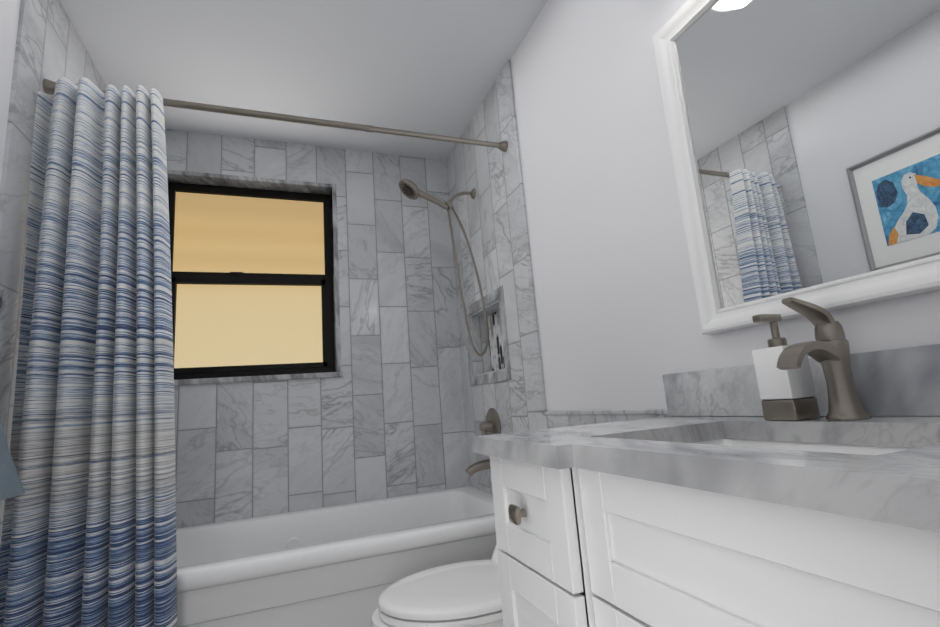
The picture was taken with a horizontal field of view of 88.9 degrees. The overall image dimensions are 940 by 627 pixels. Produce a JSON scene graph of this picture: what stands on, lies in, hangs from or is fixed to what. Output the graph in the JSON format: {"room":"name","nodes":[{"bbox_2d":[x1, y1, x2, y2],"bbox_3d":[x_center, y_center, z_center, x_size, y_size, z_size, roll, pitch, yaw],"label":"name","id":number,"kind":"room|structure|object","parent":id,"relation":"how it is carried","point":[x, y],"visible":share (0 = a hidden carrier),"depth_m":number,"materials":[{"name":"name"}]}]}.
{"room":"bathroom","nodes":[
{"label":"bathroom","id":0,"kind":"room"},
{"bbox_2d":[0,0,20,184],"bbox_3d":[-1.161,-0.003,0.785,0.150,2.440,2.850,0,-11,-21],"label":"wall","id":1,"kind":"structure","parent":0,"point":[9,14],"depth_m":1.34,"materials":[{"name":"paint"}]},
{"bbox_2d":[0,296,24,500],"bbox_3d":[-1.020,0.119,0.839,0.150,0.488,0.692,0,-11,-21],"label":"towel","id":2,"kind":"object","parent":1,"relation":"attached to","point":[11,486],"visible":1,"depth_m":1.09,"materials":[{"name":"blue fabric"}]},
{"bbox_2d":[0,0,105,546],"bbox_3d":[-1.413,0.181,1.670,0.010,2.440,0.960,0,-11,-21],"label":"wall tile","id":3,"kind":"structure","parent":1,"relation":"attached to","point":[50,45],"depth_m":1.40,"materials":[{"name":"stone"}]},
{"bbox_2d":[43,79,507,151],"bbox_3d":[-0.603,-0.735,1.831,1.628,0.048,0.048,0,-11,-21],"label":"shower curtain rod","id":4,"kind":"object","parent":3,"relation":"attached to","point":[49,86],"visible":0.79,"depth_m":1.82,"materials":[{"name":"silver metal"}]},
{"bbox_2d":[0,77,176,626],"bbox_3d":[-1.067,0.207,1.401,0.428,1.978,0.141,0,-11,-21],"label":"shower curtain","id":5,"kind":"object","parent":4,"relation":"hanging from","point":[88,538],"visible":0.98,"depth_m":1.37,"materials":[{"name":"fabric"}]},
{"bbox_2d":[173,182,327,194],"bbox_3d":[-0.843,0.287,2.480,1.950,2.440,0.150,0,-11,-21],"label":"wall","id":6,"kind":"structure","parent":0,"point":[249,188],"depth_m":2.59,"materials":[{"name":"paint"}]},
{"bbox_2d":[167,170,340,379],"bbox_3d":[-1.120,-0.189,2.460,0.849,1.037,0.142,0,-11,-21],"label":"window","id":7,"kind":"structure","parent":6,"relation":"in","point":[252,280],"depth_m":2.50,"materials":[{"name":"black metal"}]},
{"bbox_2d":[174,372,342,385],"bbox_3d":[-1.070,0.323,2.339,0.865,0.026,0.107,0,-11,-21],"label":"window sill","id":8,"kind":"structure","parent":6,"relation":"attached to","point":[253,378],"depth_m":2.30,"materials":[{"name":"stone"}]},
{"bbox_2d":[165,129,469,528],"bbox_3d":[-0.815,0.271,2.407,1.650,2.440,0.010,0,-11,-21],"label":"wall tile","id":9,"kind":"structure","parent":6,"relation":"attached to","point":[383,417],"depth_m":2.50,"materials":[{"name":"stone"}]},
{"bbox_2d":[60,0,547,159],"bbox_3d":[-0.444,-1.239,1.405,1.950,0.100,3.000,0,-11,-21],"label":"ceiling","id":10,"kind":"structure","parent":0,"point":[436,67],"depth_m":2.00,"materials":[{"name":"paint"}]},
{"bbox_2d":[510,0,939,410],"bbox_3d":[0.520,-0.015,1.427,0.150,2.440,2.850,0,-11,-21],"label":"wall","id":11,"kind":"structure","parent":0,"point":[618,322],"depth_m":1.45,"materials":[{"name":"paint"}]},
{"bbox_2d":[465,286,510,385],"bbox_3d":[0.074,0.130,2.350,0.006,0.420,0.500,0,-11,-21],"label":"trim","id":12,"kind":"structure","parent":11,"relation":"attached to","point":[490,297],"depth_m":2.24,"materials":[{"name":"stone"}]},
{"bbox_2d":[487,310,504,370],"bbox_3d":[0.175,0.129,2.389,0.010,0.310,0.390,0,-11,-21],"label":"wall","id":13,"kind":"structure","parent":11,"relation":"attached to","point":[495,342],"depth_m":2.49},
{"bbox_2d":[446,63,667,494],"bbox_3d":[0.265,0.111,2.001,0.100,2.440,1.550,0,-11,-21],"label":"wall tile","id":14,"kind":"structure","parent":11,"relation":"attached to","point":[490,217],"depth_m":2.24,"materials":[{"name":"stone"}]},
{"bbox_2d":[399,179,488,355],"bbox_3d":[-0.119,-0.228,2.306,0.394,0.890,0.189,0,-11,-21],"label":"shower head","id":15,"kind":"object","parent":14,"relation":"attached to","point":[409,189],"visible":1,"depth_m":2.35},
{"bbox_2d":[465,459,490,476],"bbox_3d":[0.048,0.712,2.226,0.151,0.075,0.062,0,-11,-21],"label":"tub spout","id":16,"kind":"object","parent":14,"relation":"attached to","point":[474,468],"visible":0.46,"depth_m":2.21,"materials":[{"name":"silver metal"}]},
{"bbox_2d":[479,408,500,435],"bbox_3d":[0.080,0.535,2.254,0.068,0.175,0.168,0,-11,-21],"label":"shower valve","id":17,"kind":"object","parent":14,"relation":"attached to","point":[490,425],"visible":0.85,"depth_m":2.23,"materials":[{"name":"silver metal"}]},
{"bbox_2d":[507,60,667,414],"bbox_3d":[0.340,-0.425,1.662,0.014,1.524,0.665,0,-11,-21],"label":"trim","id":18,"kind":"structure","parent":11,"relation":"attached to","point":[599,412],"depth_m":1.89,"materials":[{"name":"stone"}]},
{"bbox_2d":[652,0,939,333],"bbox_3d":[0.623,-0.397,0.895,0.031,0.784,0.623,0,-11,-21],"label":"mirror","id":19,"kind":"object","parent":11,"relation":"attached to","point":[804,137],"visible":0.98,"depth_m":0.90,"materials":[{"name":"white"}]},
{"bbox_2d":[662,344,939,416],"bbox_3d":[0.705,0.097,0.703,0.021,0.104,1.136,0,-11,-21],"label":"backsplash","id":20,"kind":"structure","parent":11,"relation":"attached to","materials":[{"name":"stone"}]},
{"bbox_3d":[-0.250,1.251,0.943,1.950,0.100,3.000,0,-11,-21],"label":"floor","id":21,"kind":"structure","parent":0,"visible":0},
{"bbox_2d":[176,486,495,626],"bbox_3d":[-0.610,1.125,1.885,1.626,0.545,0.748,0,-11,-21],"label":"bathtub","id":22,"kind":"object","parent":21,"relation":"on","point":[344,565],"visible":0.5,"depth_m":1.67,"materials":[{"name":"white ceramic"}]},
{"bbox_2d":[371,542,502,626],"bbox_3d":[0.065,0.869,1.409,0.702,0.770,0.378,0,-11,-21],"label":"toilet","id":23,"kind":"object","parent":21,"relation":"on","point":[463,594],"visible":0.33,"depth_m":1.29,"materials":[{"name":"white ceramic"}]},
{"bbox_2d":[472,344,939,626],"bbox_3d":[0.488,0.547,0.533,0.552,1.017,1.153,0,-11,-21],"label":"bathroom vanity","id":24,"kind":"object","parent":21,"relation":"on","point":[714,498],"visible":1,"depth_m":0.59,"materials":[{"name":"white paint"}]},
{"bbox_2d":[752,314,819,420],"bbox_3d":[0.556,0.094,0.859,0.071,0.188,0.062,0,-11,-21],"label":"soap dispenser","id":25,"kind":"object","parent":24,"relation":"on","point":[788,395],"visible":0.96,"depth_m":0.84,"materials":[{"name":"white ceramic"}]},
{"bbox_2d":[777,297,868,420],"bbox_3d":[0.559,0.072,0.773,0.144,0.200,0.051,0,-11,-21],"label":"faucet","id":26,"kind":"object","parent":24,"relation":"on","point":[828,349],"visible":1,"depth_m":0.77,"materials":[{"name":"silver metal"}]}
]}

